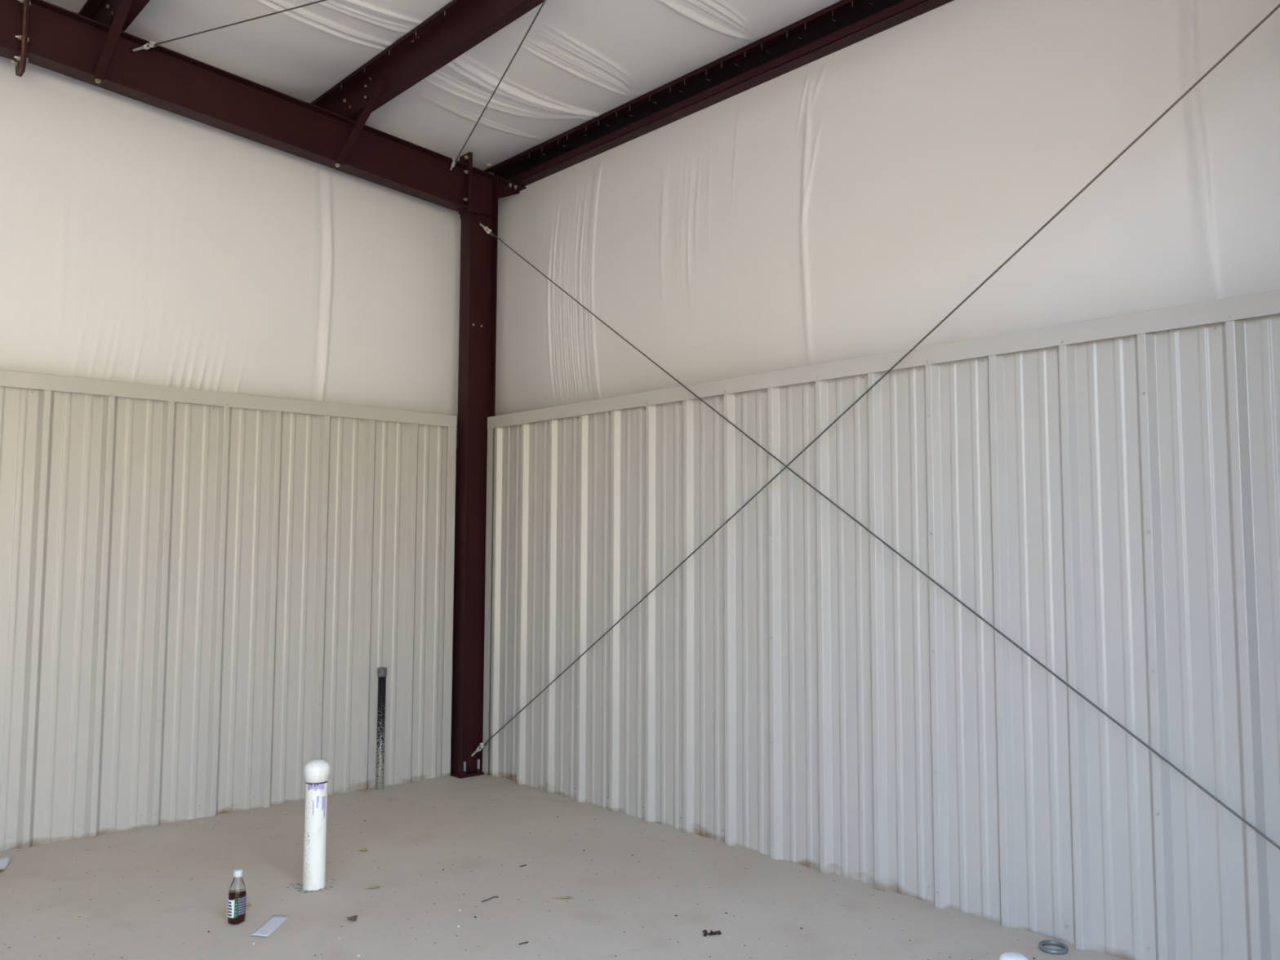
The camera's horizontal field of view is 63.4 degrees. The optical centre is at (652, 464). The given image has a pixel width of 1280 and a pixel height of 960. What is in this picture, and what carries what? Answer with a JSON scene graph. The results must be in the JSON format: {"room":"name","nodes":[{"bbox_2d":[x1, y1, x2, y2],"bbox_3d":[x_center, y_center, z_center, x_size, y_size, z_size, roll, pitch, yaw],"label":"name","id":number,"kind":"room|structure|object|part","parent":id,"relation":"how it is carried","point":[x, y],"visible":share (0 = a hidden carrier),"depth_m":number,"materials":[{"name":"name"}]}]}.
{"room":"empty warehouse","nodes":[
{"label":"empty warehouse","id":0,"kind":"room"},
{"bbox_2d":[0,386,448,851],"bbox_3d":[-5.305,0.572,3.293,10.766,2.375,0.043,4,-6,-42],"label":"wall","id":1,"kind":"structure","parent":0,"point":[202,606],"depth_m":5.84,"materials":[{"name":"metal"}]},
{"bbox_2d":[0,369,457,427],"bbox_3d":[-5.306,-0.584,3.388,10.766,0.080,0.040,4,-6,-42],"label":"trim","id":2,"kind":"structure","parent":1,"relation":"attached to","point":[7,378],"depth_m":5.91,"materials":[{"name":"paint"}]},
{"bbox_2d":[441,426,456,777],"bbox_3d":[-1.363,0.898,6.896,0.066,2.308,0.034,4,-6,-42],"label":"trim","id":3,"kind":"structure","parent":1,"relation":"attached to","point":[451,438],"depth_m":6.88,"materials":[{"name":"paint"}]},
{"bbox_2d":[75,12,494,764],"bbox_3d":[-3.334,-1.035,1.461,11.630,5.344,6.260,4,-6,-42],"label":"wall","id":4,"kind":"structure","parent":0,"point":[75,12],"depth_m":7.30,"materials":[{"name":"beige metal"}]},
{"bbox_2d":[0,56,461,448],"bbox_3d":[-5.243,-1.655,3.825,11.230,2.500,0.199,4,-6,-42],"label":"wall insulation","id":5,"kind":"object","parent":4,"relation":"attached to","point":[142,243],"visible":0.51,"depth_m":6.09,"materials":[{"name":"white plastic"}]},
{"bbox_2d":[494,0,1279,416],"bbox_3d":[0.802,-1.213,5.441,0.144,1.900,5.896,4,-6,-42],"label":"wall insulation","id":6,"kind":"object","parent":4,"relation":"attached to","point":[840,205],"visible":0.8,"depth_m":4.91,"materials":[{"name":"white plastic"}]},
{"bbox_2d":[43,0,841,170],"bbox_3d":[-3.343,-3.069,1.778,11.320,1.036,5.910,4,-6,-42],"label":"ceiling","id":7,"kind":"structure","parent":0,"point":[579,61],"depth_m":5.91,"materials":[{"name":"white plastic"}]},
{"bbox_2d":[0,764,1126,959],"bbox_3d":[-3.447,1.689,1.327,11.580,0.150,5.920,4,-6,-42],"label":"floor","id":8,"kind":"structure","parent":0,"point":[157,892],"depth_m":4.49,"materials":[{"name":"concrete"}]},
{"bbox_2d":[0,855,11,870],"bbox_3d":[-3.053,1.868,4.793,0.092,0.026,0.337,2,-5,-22],"label":"paper scrap","id":9,"kind":"object","parent":8,"relation":"on","point":[4,861],"visible":1,"depth_m":4.90,"materials":[{"name":"white paper"}]},
{"bbox_2d":[227,868,246,924],"bbox_3d":[-1.674,1.738,4.176,0.069,0.206,0.068,4,-6,-42],"label":"drink bottle","id":10,"kind":"object","parent":8,"relation":"on","point":[237,899],"visible":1,"depth_m":4.15,"materials":[{"name":"brown plastic"}]},
{"bbox_2d":[249,914,288,936],"bbox_3d":[-1.520,1.834,4.124,0.075,0.006,0.234,0,-4,3],"label":"paper slip","id":11,"kind":"object","parent":8,"relation":"on","point":[273,922],"visible":1,"depth_m":4.12,"materials":[{"name":"white paper"}]},
{"bbox_2d":[286,883,333,893],"bbox_3d":[-1.520,1.871,4.579,0.207,0.005,0.119,0,-5,7],"label":"crumbs","id":12,"kind":"object","parent":8,"relation":"on","point":[319,890],"visible":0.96,"depth_m":4.56,"materials":[{"name":"grey concrete"}]},
{"bbox_2d":[302,759,329,890],"bbox_3d":[-1.505,1.610,4.625,0.112,0.574,0.112,4,-6,-42],"label":"pvc pipe","id":13,"kind":"object","parent":8,"relation":"on","point":[316,772],"visible":0.98,"depth_m":4.59,"materials":[{"name":"white plastic"}]},
{"bbox_2d":[346,915,357,920],"bbox_3d":[-1.221,1.837,4.203,0.047,0.013,0.058,0,-4,-1],"label":"dry leaf","id":14,"kind":"object","parent":8,"relation":"on","point":[353,917],"visible":1,"depth_m":4.20,"materials":[{"name":"brown plant"}]},
{"bbox_2d":[355,848,368,851],"bbox_3d":[-1.440,1.911,5.142,0.047,0.011,0.043,4,-6,-42],"label":"dry leaf","id":15,"kind":"object","parent":8,"relation":"on","point":[362,849],"visible":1,"depth_m":5.15,"materials":[{"name":"yellow plant"}]},
{"bbox_2d":[364,885,379,888],"bbox_3d":[-1.242,1.872,4.589,0.068,0.004,0.039,4,-6,-42],"label":"dry leaf","id":16,"kind":"object","parent":8,"relation":"on","point":[371,886],"visible":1,"depth_m":4.60,"materials":[{"name":"yellow plant"}]},
{"bbox_2d":[375,666,386,789],"bbox_3d":[-1.703,1.653,6.492,0.057,0.757,0.057,4,-6,-42],"label":"stub","id":17,"kind":"object","parent":8,"relation":"on","point":[382,671],"visible":1,"depth_m":6.47,"materials":[{"name":"black plastic"}]},
{"bbox_2d":[450,152,526,778],"bbox_3d":[-1.121,-0.030,7.122,0.474,4.196,0.135,4,-6,-42],"label":"steel column","id":18,"kind":"structure","parent":8,"relation":"on","point":[478,248],"depth_m":7.03,"materials":[{"name":"brown metal"}]},
{"bbox_2d":[0,0,471,214],"bbox_3d":[-4.339,-2.455,4.352,8.286,1.002,0.131,4,-6,-42],"label":"beam","id":19,"kind":"structure","parent":18,"relation":"attached to","point":[42,33],"depth_m":6.00,"materials":[{"name":"brown metal"}]},
{"bbox_3d":[-3.250,-2.257,5.337,0.012,0.495,0.131,4,-6,-42],"label":"splice plate","id":20,"kind":"part","parent":19,"relation":"part of","materials":[{"name":"brown metal"}]},
{"bbox_3d":[-3.241,-2.256,5.345,0.012,0.495,0.131,4,-6,-42],"label":"splice plate","id":21,"kind":"part","parent":19,"relation":"part of","materials":[{"name":"brown metal"}]},
{"bbox_2d":[93,0,133,83],"bbox_3d":[-2.787,-2.268,5.372,0.053,0.418,0.566,5,-6,-45],"label":"brace","id":22,"kind":"object","parent":19,"relation":"attached to","point":[124,6],"visible":1,"depth_m":5.39,"materials":[{"name":"brown metal"}]},
{"bbox_2d":[78,0,150,31],"bbox_3d":[-1.205,-2.601,3.723,0.140,0.204,5.895,4,-6,-42],"label":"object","id":23,"kind":"structure","parent":19,"relation":"on","point":[104,11],"depth_m":5.61,"materials":[{"name":"brown metal"}]},
{"bbox_2d":[129,0,327,53],"bbox_3d":[-0.285,-2.300,4.369,5.804,0.184,0.036,-2,-5,27],"label":"cable","id":24,"kind":"object","parent":19,"relation":"attached to","point":[132,50],"visible":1,"depth_m":5.42,"materials":[{"name":"grey metal"}]},
{"bbox_2d":[129,47,136,53],"bbox_3d":[-2.856,-2.277,5.694,0.034,0.034,0.007,4,-6,-42],"label":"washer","id":25,"kind":"object","parent":24,"relation":"in","point":[132,50],"depth_m":5.69,"materials":[{"name":"silver metal"}]},
{"bbox_2d":[334,76,387,167],"bbox_3d":[-1.780,-2.080,6.282,0.053,0.418,0.566,5,-6,-45],"label":"brace","id":26,"kind":"object","parent":19,"relation":"attached to","point":[381,83],"visible":1,"depth_m":6.26,"materials":[{"name":"brown metal"}]},
{"bbox_2d":[310,0,543,121],"bbox_3d":[-0.198,-2.413,4.634,0.140,0.204,5.895,4,-6,-42],"label":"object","id":27,"kind":"structure","parent":19,"relation":"on","point":[459,26],"depth_m":5.81,"materials":[{"name":"brown metal"}]},
{"bbox_3d":[-1.291,-1.932,7.115,0.012,0.406,0.127,4,-6,-42],"label":"plate","id":28,"kind":"part","parent":19,"relation":"part of","materials":[{"name":"brown metal"}]},
{"bbox_2d":[448,0,546,172],"bbox_3d":[-0.293,-2.289,4.368,0.036,0.191,5.805,2,-5,-22],"label":"cable","id":29,"kind":"object","parent":19,"relation":"attached to","point":[451,170],"visible":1,"depth_m":5.81,"materials":[{"name":"grey metal"}]},
{"bbox_3d":[-1.281,-1.917,7.123,0.013,0.436,0.127,4,-6,-42],"label":"plate","id":30,"kind":"part","parent":18,"relation":"part of","materials":[{"name":"brown metal"}]},
{"bbox_3d":[-1.233,2.045,6.861,0.184,0.016,0.135,4,-6,-42],"label":"plate","id":31,"kind":"part","parent":18,"relation":"part of","materials":[{"name":"brown metal"}]},
{"bbox_2d":[484,0,954,186],"bbox_3d":[0.779,-2.238,5.515,0.091,0.200,5.890,4,-6,-42],"label":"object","id":32,"kind":"object","parent":18,"relation":"attached to","point":[843,24],"visible":1,"depth_m":5.95,"materials":[{"name":"black metal"}]},
{"bbox_2d":[469,4,1279,758],"bbox_3d":[0.626,0.011,5.034,0.037,3.593,5.445,4,-6,-42],"label":"cable","id":33,"kind":"object","parent":18,"relation":"attached to","point":[483,744],"visible":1,"depth_m":4.46,"materials":[{"name":"grey metal"}]},
{"bbox_2d":[477,221,1279,849],"bbox_3d":[0.626,-0.033,5.037,0.037,3.621,5.445,4,-6,-42],"label":"cable","id":34,"kind":"object","parent":18,"relation":"attached to","point":[486,228],"visible":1,"depth_m":4.37,"materials":[{"name":"grey metal"}]},
{"bbox_2d":[551,896,574,898],"bbox_3d":[-0.386,1.863,4.460,0.100,0.006,0.026,0,-4,2],"label":"dry leaf","id":35,"kind":"object","parent":8,"relation":"on","point":[559,896],"visible":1,"depth_m":4.46,"materials":[{"name":"yellow plant"}]},
{"bbox_2d":[702,929,721,936],"bbox_3d":[0.230,1.829,4.049,0.075,0.014,0.054,-1,-5,8],"label":"clump","id":36,"kind":"object","parent":8,"relation":"on","point":[718,932],"visible":1,"depth_m":4.05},
{"bbox_2d":[999,951,1028,959],"bbox_3d":[1.170,1.691,3.348,0.091,0.206,0.091,4,-6,-42],"label":"pvc pipe","id":37,"kind":"object","parent":8,"relation":"on","point":[1009,955],"visible":1,"depth_m":3.35,"materials":[{"name":"white plastic"}]},
{"bbox_2d":[1038,940,1068,954],"bbox_3d":[1.511,1.820,3.910,0.106,0.016,0.106,4,-6,-42],"label":"ring","id":38,"kind":"object","parent":8,"relation":"on","point":[1041,945],"visible":1,"depth_m":3.90,"materials":[{"name":"grey metal"}]},
{"bbox_2d":[488,313,1279,959],"bbox_3d":[0.740,0.719,4.972,0.043,2.375,5.514,4,-6,-42],"label":"wall","id":39,"kind":"structure","parent":0,"point":[796,690],"depth_m":4.43,"materials":[{"name":"metal"}]},
{"bbox_2d":[482,428,493,775],"bbox_3d":[-1.093,0.905,6.979,0.046,2.308,0.066,4,-6,-42],"label":"trim","id":40,"kind":"structure","parent":39,"relation":"attached to","point":[490,431],"depth_m":6.96,"materials":[{"name":"paint"}]},
{"bbox_2d":[487,289,1279,428],"bbox_3d":[0.747,-0.438,5.066,0.040,0.080,5.514,4,-6,-42],"label":"trim","id":41,"kind":"structure","parent":39,"relation":"attached to","point":[1264,304],"depth_m":4.46,"materials":[{"name":"paint"}]}
]}

